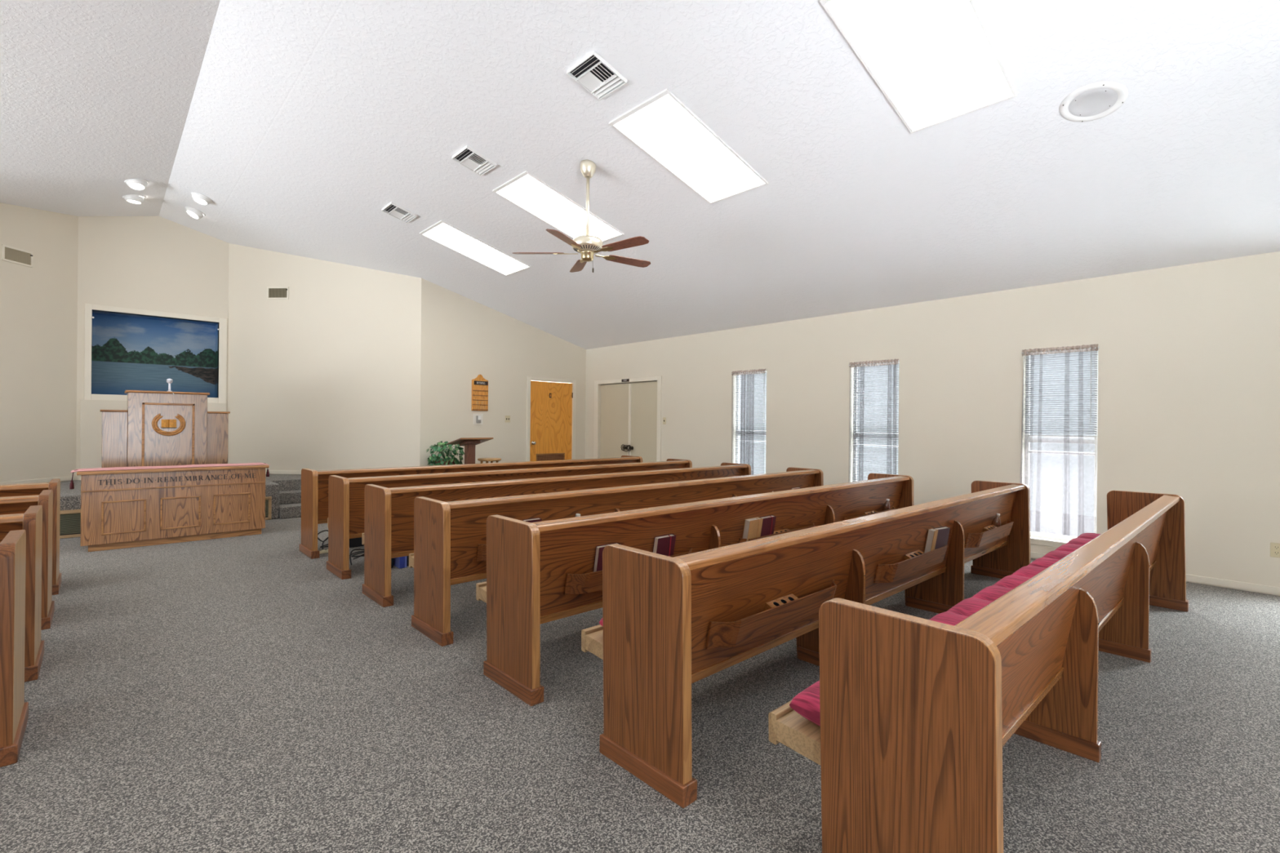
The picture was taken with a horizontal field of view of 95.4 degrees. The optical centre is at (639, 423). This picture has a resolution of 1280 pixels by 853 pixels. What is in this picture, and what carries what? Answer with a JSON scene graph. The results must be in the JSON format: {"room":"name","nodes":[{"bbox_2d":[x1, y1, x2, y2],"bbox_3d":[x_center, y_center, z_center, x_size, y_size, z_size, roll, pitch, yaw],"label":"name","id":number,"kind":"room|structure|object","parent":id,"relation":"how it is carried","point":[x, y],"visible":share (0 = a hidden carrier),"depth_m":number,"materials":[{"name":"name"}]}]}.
{"room":"house of worship","nodes":[
{"label":"house of worship","id":0,"kind":"room"},
{"bbox_2d":[0,202,78,483],"bbox_3d":[-7.926,-0.831,6.524,0.120,4.176,3.108,1,0,2],"label":"wall","id":1,"kind":"structure","parent":0,"point":[38,304],"depth_m":7.57,"materials":[{"name":"beige paint"}]},
{"bbox_2d":[1,244,33,267],"bbox_3d":[-7.814,-2.099,7.321,0.020,0.196,0.350,1,0,2],"label":"air vent","id":2,"kind":"object","parent":1,"relation":"in","point":[10,254],"visible":1,"depth_m":7.32,"materials":[{"name":"beige metal"}]},
{"bbox_2d":[0,475,76,484],"bbox_3d":[-7.875,0.754,6.522,0.012,0.058,3.108,1,0,2],"label":"baseboard","id":3,"kind":"structure","parent":1,"relation":"attached to","point":[68,477],"depth_m":7.59,"materials":[{"name":"beige paint"}]},
{"bbox_2d":[75,216,229,479],"bbox_3d":[-7.213,-0.933,8.704,1.822,4.393,0.120,1,0,-43],"label":"wall","id":4,"kind":"structure","parent":0,"point":[147,263],"depth_m":8.57,"materials":[{"name":"beige paint"}]},
{"bbox_2d":[80,400,226,479],"bbox_3d":[-7.162,0.237,8.648,1.660,1.117,0.045,1,0,-43],"label":"wall","id":5,"kind":"structure","parent":4,"relation":"attached to","point":[91,415],"depth_m":8.16,"materials":[{"name":"beige paint"}]},
{"bbox_2d":[84,303,226,403],"bbox_3d":[-7.288,-0.992,8.826,1.628,1.344,0.462,1,0,-43],"label":"mural","id":6,"kind":"object","parent":4,"relation":"attached to","point":[125,351],"visible":0.97,"depth_m":8.91,"materials":[{"name":"blue paint"}]},
{"bbox_2d":[227,243,421,475],"bbox_3d":[-4.986,-0.804,9.243,3.108,4.176,0.120,1,0,2],"label":"wall","id":7,"kind":"structure","parent":0,"point":[326,376],"depth_m":9.18,"materials":[{"name":"beige paint"}]},
{"bbox_2d":[266,286,288,299],"bbox_3d":[-5.724,-2.058,9.202,0.350,0.196,0.020,1,0,2],"label":"air vent","id":8,"kind":"object","parent":7,"relation":"in","point":[273,292],"visible":1,"depth_m":9.21,"materials":[{"name":"beige metal"}]},
{"bbox_2d":[265,470,301,474],"bbox_3d":[-5.003,0.781,9.177,3.108,0.058,0.012,1,0,2],"label":"baseboard","id":9,"kind":"structure","parent":7,"relation":"attached to","point":[271,472],"depth_m":9.20,"materials":[{"name":"beige paint"}]},
{"bbox_2d":[419,278,586,466],"bbox_3d":[-2.288,-0.501,10.282,3.263,3.621,0.140,1,0,-43],"label":"wall","id":10,"kind":"structure","parent":0,"point":[463,339],"depth_m":9.85,"materials":[{"name":"beige paint"}]},
{"bbox_2d":[473,413,483,424],"bbox_3d":[-2.709,-0.069,9.776,0.176,0.180,0.038,1,0,-43],"label":"thermostat","id":11,"kind":"object","parent":10,"relation":"attached to","point":[477,418],"visible":1,"depth_m":9.76,"materials":[{"name":"white plastic"}]},
{"bbox_2d":[471,374,488,410],"bbox_3d":[-2.689,-0.515,9.794,0.296,0.611,0.030,1,0,-43],"label":"hymn board","id":12,"kind":"object","parent":10,"relation":"attached to","point":[479,384],"visible":1,"depth_m":9.78,"materials":[{"name":"brown wood"}]},
{"bbox_2d":[505,415,510,422],"bbox_3d":[-2.306,-0.072,10.161,0.100,0.118,0.018,1,0,-43],"label":"light switch","id":13,"kind":"object","parent":10,"relation":"attached to","point":[507,417],"visible":1,"depth_m":10.17,"materials":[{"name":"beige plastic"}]},
{"bbox_2d":[529,380,573,461],"bbox_3d":[-1.634,0.271,10.803,0.961,2.068,0.112,1,0,-43],"label":"door","id":14,"kind":"structure","parent":10,"relation":"in","point":[551,402],"depth_m":10.81,"materials":[{"name":"brown wood"}]},
{"bbox_2d":[526,376,576,461],"bbox_3d":[-1.664,0.242,10.825,1.079,2.145,0.118,1,0,-43],"label":"trim","id":15,"kind":"structure","parent":10,"relation":"attached to","point":[573,382],"depth_m":10.76,"materials":[{"name":"beige paint"}]},
{"bbox_2d":[0,0,1279,349],"bbox_3d":[-2.741,-2.278,3.881,13.004,1.762,14.950,1,0,-43],"label":"ceiling","id":16,"kind":"structure","parent":0,"point":[300,122],"depth_m":4.79,"materials":[{"name":"white paint"}]},
{"bbox_2d":[122,194,145,204],"bbox_3d":[-6.703,-2.977,7.716,0.228,0.096,0.235,1,0,-38],"label":"recessed light","id":17,"kind":"object","parent":16,"relation":"in","point":[132,198],"visible":1,"depth_m":7.67,"materials":[{"name":"white metal"}]},
{"bbox_2d":[124,178,148,190],"bbox_3d":[-6.243,-2.965,7.223,0.228,0.112,0.235,1,0,-38],"label":"recessed light","id":18,"kind":"object","parent":16,"relation":"in","point":[135,184],"visible":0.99,"depth_m":7.19,"materials":[{"name":"white metal"}]},
{"bbox_2d":[185,206,205,219],"bbox_3d":[-6.267,-2.961,8.209,0.235,0.148,0.228,1,0,42],"label":"recessed light","id":19,"kind":"object","parent":16,"relation":"in","point":[194,213],"visible":1,"depth_m":8.16,"materials":[{"name":"white metal"}]},
{"bbox_2d":[191,191,212,204],"bbox_3d":[-5.775,-2.951,7.676,0.235,0.116,0.228,1,0,42],"label":"recessed light","id":20,"kind":"object","parent":16,"relation":"in","point":[202,199],"visible":1,"depth_m":7.62,"materials":[{"name":"white metal"}]},
{"bbox_2d":[381,201,417,223],"bbox_3d":[-2.883,-2.522,6.983,0.312,0.104,0.316,1,0,-43],"label":"ceiling vent","id":21,"kind":"object","parent":16,"relation":"in","point":[392,209],"visible":1,"depth_m":6.98,"materials":[{"name":"white metal"}]},
{"bbox_2d":[451,145,497,176],"bbox_3d":[-1.590,-2.510,5.584,0.312,0.104,0.316,1,0,-43],"label":"ceiling vent","id":22,"kind":"object","parent":16,"relation":"in","point":[468,157],"visible":1,"depth_m":5.58,"materials":[{"name":"white metal"}]},
{"bbox_2d":[419,220,531,275],"bbox_3d":[-2.146,-2.271,7.653,1.260,0.334,0.656,1,0,-43],"label":"ceiling light","id":23,"kind":"object","parent":16,"relation":"attached to","point":[442,233],"visible":1,"depth_m":7.61,"materials":[{"name":"white plastic"}]},
{"bbox_2d":[492,170,624,241],"bbox_3d":[-0.856,-2.259,6.258,1.260,0.334,0.656,1,0,-43],"label":"ceiling light","id":24,"kind":"object","parent":16,"relation":"attached to","point":[526,191],"visible":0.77,"depth_m":6.18,"materials":[{"name":"white plastic"}]},
{"bbox_2d":[512,159,650,272],"bbox_3d":[-0.437,-1.870,5.297,1.299,0.992,1.299,1,0,-43],"label":"ceiling fan","id":25,"kind":"object","parent":16,"relation":"hanging from","point":[587,245],"visible":1,"depth_m":5.24,"materials":[{"name":"wood"}]},
{"bbox_2d":[566,50,626,100],"bbox_3d":[-0.311,-2.499,4.202,0.312,0.104,0.316,1,0,-43],"label":"ceiling vent","id":26,"kind":"object","parent":16,"relation":"in","point":[593,73],"visible":1,"depth_m":4.20,"materials":[{"name":"white metal"}]},
{"bbox_2d":[608,88,768,204],"bbox_3d":[0.432,-2.247,4.865,1.260,0.334,0.656,1,0,-43],"label":"ceiling light","id":27,"kind":"object","parent":16,"relation":"attached to","point":[662,126],"visible":1,"depth_m":4.80,"materials":[{"name":"white plastic"}]},
{"bbox_2d":[819,0,1017,133],"bbox_3d":[1.701,-2.235,3.492,1.260,0.334,0.656,1,0,-43],"label":"ceiling light","id":28,"kind":"object","parent":16,"relation":"attached to","point":[935,62],"visible":1,"depth_m":3.51,"materials":[{"name":"white plastic"}]},
{"bbox_2d":[1059,81,1128,121],"bbox_3d":[2.820,-1.996,3.628,0.329,0.090,0.339,1,0,-39],"label":"ceiling speaker","id":29,"kind":"object","parent":16,"relation":"attached to","point":[1096,100],"visible":1,"depth_m":3.62,"materials":[{"name":"white plastic"}]},
{"bbox_2d":[1068,88,1118,116],"bbox_3d":[2.819,-1.995,3.627,0.268,0.003,0.268,19,-13,-41],"label":"grille","id":30,"kind":"object","parent":29,"relation":"attached to","point":[1093,102],"depth_m":3.62,"materials":[{"name":"white plastic"}]},
{"bbox_2d":[0,517,1279,852],"bbox_3d":[-1.752,1.374,2.774,13.004,0.120,12.035,1,0,-43],"label":"floor","id":31,"kind":"structure","parent":0,"point":[237,694],"depth_m":2.43,"materials":[{"name":"carpet"}]},
{"bbox_2d":[0,529,28,767],"bbox_3d":[-4.223,0.871,1.002,4.372,0.840,0.669,1,0,-43],"label":"pew","id":32,"kind":"object","parent":31,"relation":"on","point":[14,712],"visible":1,"depth_m":2.25,"materials":[{"name":"brown wood"}]},
{"bbox_2d":[0,505,44,682],"bbox_3d":[-4.884,0.865,1.717,4.372,0.840,0.669,1,0,-43],"label":"pew","id":33,"kind":"object","parent":31,"relation":"on","point":[31,521],"visible":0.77,"depth_m":2.96,"materials":[{"name":"brown wood"}]},
{"bbox_2d":[0,489,54,630],"bbox_3d":[-5.545,0.859,2.433,4.372,0.840,0.669,1,0,-43],"label":"pew","id":34,"kind":"object","parent":31,"relation":"on","point":[10,504],"visible":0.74,"depth_m":3.67,"materials":[{"name":"brown wood"}]},
{"bbox_2d":[0,478,62,595],"bbox_3d":[-6.207,0.853,3.148,4.372,0.840,0.669,1,0,-43],"label":"pew","id":35,"kind":"object","parent":31,"relation":"on","point":[28,489],"visible":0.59,"depth_m":4.38,"materials":[{"name":"brown wood"}]},
{"bbox_2d":[76,464,269,551],"bbox_3d":[-5.095,0.883,6.431,1.610,0.800,0.556,1,0,-43],"label":"table","id":36,"kind":"object","parent":31,"relation":"on","point":[124,508],"visible":0.99,"depth_m":6.18,"materials":[{"name":"brown wood"}]},
{"bbox_2d":[69,462,270,488],"bbox_3d":[-5.098,0.571,6.439,1.724,0.195,0.400,1,0,-43],"label":"table runner","id":37,"kind":"object","parent":36,"relation":"on","point":[72,484],"visible":1,"depth_m":6.30,"materials":[{"name":"pink fabric"}]},
{"bbox_2d":[60,474,301,519],"bbox_3d":[-6.443,1.037,7.851,5.013,0.468,2.203,1,0,-43],"label":"platform","id":38,"kind":"object","parent":31,"relation":"on","point":[70,499],"visible":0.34,"depth_m":7.79,"materials":[{"name":"carpet"}]},
{"bbox_2d":[59,509,80,538],"bbox_3d":[-6.314,1.113,6.456,0.163,0.307,0.022,1,0,-43],"label":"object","id":39,"kind":"structure","parent":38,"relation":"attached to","point":[69,523],"depth_m":6.45,"materials":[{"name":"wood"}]},
{"bbox_2d":[100,390,230,467],"bbox_3d":[-5.936,0.208,7.315,1.244,1.198,0.462,1,0,-43],"label":"pulpit","id":40,"kind":"object","parent":38,"relation":"on","point":[156,428],"visible":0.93,"depth_m":7.13,"materials":[{"name":"brown wood"}]},
{"bbox_2d":[161,419,176,427],"bbox_3d":[-5.784,0.004,7.153,0.144,0.098,0.022,1,0,-43],"label":"open book","id":41,"kind":"object","parent":40,"relation":"on","point":[165,423],"depth_m":7.15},
{"bbox_2d":[166,378,174,395],"bbox_3d":[-5.797,-0.450,7.186,0.115,0.203,0.062,1,0,39],"label":"microphone","id":42,"kind":"object","parent":40,"relation":"on","point":[169,381],"visible":1,"depth_m":7.19,"materials":[{"name":"white metal"}]},
{"bbox_2d":[265,496,271,519],"bbox_3d":[-4.933,1.126,7.732,0.067,0.307,0.022,1,0,-43],"label":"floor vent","id":43,"kind":"object","parent":38,"relation":"attached to","point":[268,499],"depth_m":7.73,"materials":[{"name":"brown wood"}]},
{"bbox_2d":[279,489,301,519],"bbox_3d":[-4.323,1.133,8.657,1.887,0.314,0.597,1,0,-43],"label":"steps","id":44,"kind":"structure","parent":31,"relation":"on","point":[290,501],"depth_m":8.05,"materials":[{"name":"carpet"}]},
{"bbox_2d":[319,548,328,554],"bbox_3d":[-3.121,1.287,5.910,0.060,0.029,0.320,1,0,36],"label":"power strip","id":45,"kind":"object","parent":31,"relation":"on","point":[323,551],"visible":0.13,"depth_m":5.82,"materials":[{"name":"beige plastic"}]},
{"bbox_2d":[317,529,328,549],"bbox_3d":[-3.175,1.183,5.944,0.120,0.177,0.233,1,0,14],"label":"cable","id":46,"kind":"object","parent":45,"relation":"on","point":[322,546],"visible":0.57,"depth_m":5.88,"materials":[{"name":"black plastic"}]},
{"bbox_2d":[349,537,364,547],"bbox_3d":[-3.038,1.225,6.170,0.245,0.155,0.150,1,0,-43],"label":"box","id":47,"kind":"object","parent":31,"relation":"on","point":[355,542],"visible":0.14,"depth_m":6.12,"materials":[{"name":"plastic"}]},
{"bbox_2d":[349,548,364,565],"bbox_3d":[-2.635,1.238,5.463,0.054,0.128,0.268,1,0,12],"label":"cable","id":48,"kind":"object","parent":31,"relation":"on","point":[355,548],"visible":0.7,"depth_m":5.41,"materials":[{"name":"black plastic"}]},
{"bbox_2d":[351,551,364,557],"bbox_3d":[-2.678,1.293,5.848,0.475,0.025,0.218,1,0,-43],"label":"cable","id":49,"kind":"object","parent":31,"relation":"on","point":[358,552],"visible":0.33,"depth_m":5.75,"materials":[{"name":"black plastic"}]},
{"bbox_2d":[391,558,394,568],"bbox_3d":[-2.292,1.214,5.273,0.124,0.190,0.121,1,0,-43],"label":"bag","id":50,"kind":"object","parent":31,"relation":"on","point":[392,559],"visible":0.11,"depth_m":5.26,"materials":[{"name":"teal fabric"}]},
{"bbox_2d":[393,555,407,568],"bbox_3d":[-2.215,1.192,5.344,0.069,0.235,0.220,1,0,-43],"label":"binder","id":51,"kind":"object","parent":31,"relation":"on","point":[399,562],"visible":0.32,"depth_m":5.27,"materials":[{"name":"blue plastic"}]},
{"bbox_2d":[426,440,464,466],"bbox_3d":[-3.038,0.789,9.116,0.579,1.025,0.520,1,0,-43],"label":"potted plant","id":52,"kind":"object","parent":31,"relation":"on","point":[437,460],"visible":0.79,"depth_m":8.98,"materials":[{"name":"green plant"}]},
{"bbox_2d":[446,437,493,464],"bbox_3d":[-2.577,0.760,8.818,0.528,1.092,0.470,1,0,-43],"label":"lectern","id":53,"kind":"object","parent":31,"relation":"on","point":[469,443],"visible":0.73,"depth_m":8.76,"materials":[{"name":"brown wood"}]},
{"bbox_2d":[299,455,643,559],"bbox_3d":[-1.764,0.894,7.303,4.372,0.840,0.669,1,0,-43],"label":"pew","id":54,"kind":"object","parent":31,"relation":"on","point":[314,483],"visible":0.26,"depth_m":5.91,"materials":[{"name":"brown wood"}]},
{"bbox_2d":[477,457,501,463],"bbox_3d":[-2.362,0.930,9.129,0.364,0.759,0.364,1,0,-43],"label":"stool","id":55,"kind":"object","parent":31,"relation":"on","point":[482,460],"visible":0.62,"depth_m":9.01,"materials":[{"name":"brown wood"}]},
{"bbox_2d":[326,458,692,579],"bbox_3d":[-1.105,0.900,6.590,4.372,0.840,0.669,1,0,-43],"label":"pew","id":56,"kind":"object","parent":31,"relation":"on","point":[345,519],"visible":0.27,"depth_m":5.20,"materials":[{"name":"brown wood"}]},
{"bbox_2d":[361,462,751,607],"bbox_3d":[-0.446,0.906,5.877,4.372,0.840,0.669,1,0,-43],"label":"pew","id":57,"kind":"object","parent":31,"relation":"on","point":[388,513],"visible":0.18,"depth_m":4.48,"materials":[{"name":"brown wood"}]},
{"bbox_2d":[408,466,823,646],"bbox_3d":[0.213,0.912,5.165,4.372,0.840,0.669,1,0,-43],"label":"pew","id":58,"kind":"object","parent":31,"relation":"on","point":[450,538],"visible":0.33,"depth_m":3.77,"materials":[{"name":"brown wood"}]},
{"bbox_2d":[475,472,914,706],"bbox_3d":[0.872,0.918,4.452,4.372,0.840,0.669,1,0,-43],"label":"pew","id":59,"kind":"object","parent":31,"relation":"on","point":[538,573],"visible":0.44,"depth_m":3.08,"materials":[{"name":"brown wood"}]},
{"bbox_2d":[523,517,542,522],"bbox_3d":[-0.748,0.770,3.990,0.130,0.234,0.072,1,0,-43],"label":"book","id":60,"kind":"object","parent":59,"relation":"on","point":[537,519],"visible":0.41,"depth_m":3.98,"materials":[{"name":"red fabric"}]},
{"bbox_2d":[592,542,620,572],"bbox_3d":[-0.186,0.777,3.191,0.150,0.229,0.068,1,0,-43],"label":"book","id":61,"kind":"object","parent":59,"relation":"on","point":[597,566],"visible":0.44,"depth_m":3.14,"materials":[{"name":"red fabric"}]},
{"bbox_2d":[652,533,675,555],"bbox_3d":[0.138,0.783,3.488,0.150,0.224,0.072,1,0,-43],"label":"book","id":62,"kind":"object","parent":59,"relation":"on","point":[664,544],"visible":0.52,"depth_m":3.46,"materials":[{"name":"red paper"}]},
{"bbox_2d":[742,516,763,541],"bbox_3d":[0.782,0.783,4.073,0.150,0.240,0.086,1,0,-43],"label":"book","id":63,"kind":"object","parent":59,"relation":"on","point":[753,526],"visible":0.55,"depth_m":4.04,"materials":[{"name":"beige paper"}]},
{"bbox_2d":[759,515,776,537],"bbox_3d":[0.903,0.785,4.192,0.160,0.234,0.077,1,0,-43],"label":"book","id":64,"kind":"object","parent":59,"relation":"on","point":[769,522],"visible":0.52,"depth_m":4.17,"materials":[{"name":"red paper"}]},
{"bbox_2d":[581,480,1031,808],"bbox_3d":[1.532,0.924,3.739,4.372,0.840,0.669,1,0,-43],"label":"pew","id":65,"kind":"object","parent":31,"relation":"on","point":[670,624],"visible":0.91,"depth_m":2.46,"materials":[{"name":"brown wood"}]},
{"bbox_2d":[599,617,603,626],"bbox_3d":[1.483,0.883,3.810,4.171,0.104,0.385,1,0,-43],"label":"seat cushion","id":66,"kind":"object","parent":65,"relation":"on","point":[601,622],"visible":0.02,"depth_m":2.52,"materials":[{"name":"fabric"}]},
{"bbox_2d":[924,528,937,553],"bbox_3d":[1.879,0.798,3.771,0.060,0.229,0.077,1,0,-43],"label":"book","id":67,"kind":"object","parent":65,"relation":"on","point":[932,533],"visible":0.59,"depth_m":3.75,"materials":[{"name":"beige paper"}]},
{"bbox_2d":[933,526,950,559],"bbox_3d":[1.973,0.800,3.850,0.155,0.224,0.067,1,0,-31],"label":"book","id":68,"kind":"object","parent":65,"relation":"on","point":[943,534],"visible":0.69,"depth_m":3.84,"materials":[{"name":"purple paper"}]},
{"bbox_2d":[768,489,1188,852],"bbox_3d":[2.191,0.930,3.026,4.372,0.840,0.669,1,0,-43],"label":"pew","id":69,"kind":"object","parent":31,"relation":"on","point":[917,715],"visible":0.99,"depth_m":1.59,"materials":[{"name":"brown wood"}]},
{"bbox_2d":[789,680,820,726],"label":"seat cushion","id":70,"kind":"object","parent":69,"relation":"on","point":[805,703],"depth_m":1.78,"materials":[{"name":"fabric"}]},
{"bbox_2d":[929,533,1101,626],"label":"seat cushion","id":71,"kind":"object","parent":69,"relation":"on","point":[966,607],"depth_m":3.09,"materials":[{"name":"fabric"}]},
{"bbox_2d":[585,251,1279,587],"bbox_3d":[2.947,-0.049,7.107,0.160,2.812,11.935,1,0,-43],"label":"wall","id":72,"kind":"structure","parent":0,"point":[1188,355],"depth_m":5.90,"materials":[{"name":"beige paint"}]},
{"bbox_2d":[600,383,628,457],"bbox_3d":[-0.487,0.302,10.742,0.112,2.032,0.825,1,0,-43],"label":"door","id":73,"kind":"structure","parent":72,"relation":"in","point":[614,425],"depth_m":10.76,"materials":[{"name":"beige paint"}]},
{"bbox_2d":[621,378,629,382],"bbox_3d":[-0.263,-0.765,10.435,0.008,0.050,0.200,1,0,-43],"label":"exit sign","id":74,"kind":"object","parent":72,"relation":"attached to","point":[624,380],"visible":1,"depth_m":10.43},
{"bbox_2d":[593,375,662,462],"bbox_3d":[-0.262,0.264,10.443,0.018,2.128,1.803,1,0,-43],"label":"trim","id":75,"kind":"structure","parent":72,"relation":"attached to","point":[659,379],"depth_m":10.23,"materials":[{"name":"beige paint"}]},
{"bbox_2d":[604,381,657,385],"bbox_3d":[-0.139,0.299,10.540,0.015,2.060,1.602,1,0,-43],"label":"trim","id":76,"kind":"structure","parent":72,"relation":"attached to","point":[650,381],"depth_m":10.56,"materials":[{"name":"beige paint"}]},
{"bbox_2d":[627,382,657,462],"bbox_3d":[0.051,0.307,10.160,0.112,2.032,0.778,1,0,-43],"label":"door","id":77,"kind":"structure","parent":72,"relation":"in","point":[642,397],"depth_m":10.18,"materials":[{"name":"beige paint"}]},
{"bbox_2d":[620,444,631,455],"bbox_3d":[-0.253,0.523,10.394,0.048,0.281,0.275,1,0,-43],"label":"ornament","id":78,"kind":"object","parent":77,"relation":"hanging from","point":[627,446],"visible":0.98,"depth_m":10.37,"materials":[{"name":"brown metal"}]},
{"bbox_2d":[662,417,666,424],"bbox_3d":[0.404,-0.038,9.727,0.018,0.118,0.070,1,0,-43],"label":"light switch","id":79,"kind":"object","parent":72,"relation":"attached to","point":[664,418],"visible":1,"depth_m":9.72,"materials":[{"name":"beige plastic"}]},
{"bbox_2d":[731,368,766,375],"bbox_3d":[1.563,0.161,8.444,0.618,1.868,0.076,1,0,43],"label":"valance","id":80,"kind":"object","parent":72,"relation":"hanging from","point":[759,371],"visible":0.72,"depth_m":8.44,"materials":[{"name":"white fabric"}]},
{"bbox_2d":[736,376,766,463],"bbox_3d":[1.621,0.215,8.498,0.147,1.960,0.611,1,0,-43],"label":"window","id":81,"kind":"structure","parent":72,"relation":"in","point":[737,376],"depth_m":8.72,"materials":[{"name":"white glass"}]},
{"bbox_2d":[734,369,766,474],"bbox_3d":[1.613,0.161,8.490,0.037,1.848,0.579,1,0,-43],"label":"window blind","id":82,"kind":"object","parent":81,"relation":"attached to","point":[759,375],"visible":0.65,"depth_m":8.48,"materials":[{"name":"white plastic"}]},
{"bbox_2d":[848,358,899,368],"bbox_3d":[2.824,0.172,7.077,0.080,1.868,0.630,1,0,-43],"label":"sheer curtain","id":83,"kind":"object","parent":72,"relation":"hanging from","point":[891,362],"visible":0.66,"depth_m":7.07,"materials":[{"name":"white fabric"}]},
{"bbox_2d":[853,362,899,480],"bbox_3d":[2.883,0.227,7.132,0.147,1.960,0.621,1,0,-43],"label":"window","id":84,"kind":"structure","parent":72,"relation":"in","point":[898,362],"depth_m":7.35,"materials":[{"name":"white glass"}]},
{"bbox_2d":[852,360,899,481],"bbox_3d":[2.876,0.173,7.125,0.037,1.848,0.589,1,0,-43],"label":"window blind","id":85,"kind":"object","parent":84,"relation":"attached to","point":[860,384],"visible":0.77,"depth_m":7.12,"materials":[{"name":"white plastic"}]},
{"bbox_2d":[1021,344,1099,537],"bbox_3d":[4.094,0.174,5.713,0.060,1.848,0.641,1,0,-44],"label":"sheer curtain","id":86,"kind":"object","parent":72,"relation":"hanging from","point":[1040,520],"visible":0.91,"depth_m":5.67,"materials":[{"name":"white fabric"}]},
{"bbox_2d":[1024,351,1097,546],"bbox_3d":[4.151,0.239,5.761,0.147,1.960,0.626,1,0,-43],"label":"window","id":87,"kind":"structure","parent":72,"relation":"in","point":[1078,440],"depth_m":5.79,"materials":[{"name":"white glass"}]},
{"bbox_2d":[1024,351,1097,437],"bbox_3d":[4.148,-0.303,5.753,0.037,0.873,0.594,1,0,-43],"label":"window blind","id":88,"kind":"object","parent":87,"relation":"attached to","point":[1091,352],"visible":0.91,"depth_m":5.74,"materials":[{"name":"white plastic"}]},
{"bbox_2d":[1030,551,1279,595],"bbox_3d":[2.872,1.323,7.049,0.012,0.068,11.635,1,0,-43],"label":"baseboard","id":89,"kind":"structure","parent":72,"relation":"attached to","point":[1272,590],"depth_m":4.84,"materials":[{"name":"beige paint"}]},
{"bbox_2d":[1270,542,1279,557],"bbox_3d":[5.089,1.016,4.656,0.010,0.115,0.070,1,0,-43],"label":"wall outlet","id":90,"kind":"object","parent":72,"relation":"attached to","point":[1274,547],"visible":1,"depth_m":4.66,"materials":[{"name":"beige plastic"}]},
{"bbox_2d":[1273,545,1279,550],"bbox_3d":[5.087,0.994,4.654,0.003,0.034,0.034,1,0,-43],"label":"socket","id":91,"kind":"object","parent":90,"relation":"attached to","point":[1275,547],"depth_m":4.65,"materials":[{"name":"beige plastic"}]},
{"bbox_2d":[1273,551,1279,555],"bbox_3d":[5.087,1.038,4.654,0.003,0.034,0.034,1,0,-43],"label":"socket","id":92,"kind":"object","parent":90,"relation":"attached to","point":[1275,553],"depth_m":4.65,"materials":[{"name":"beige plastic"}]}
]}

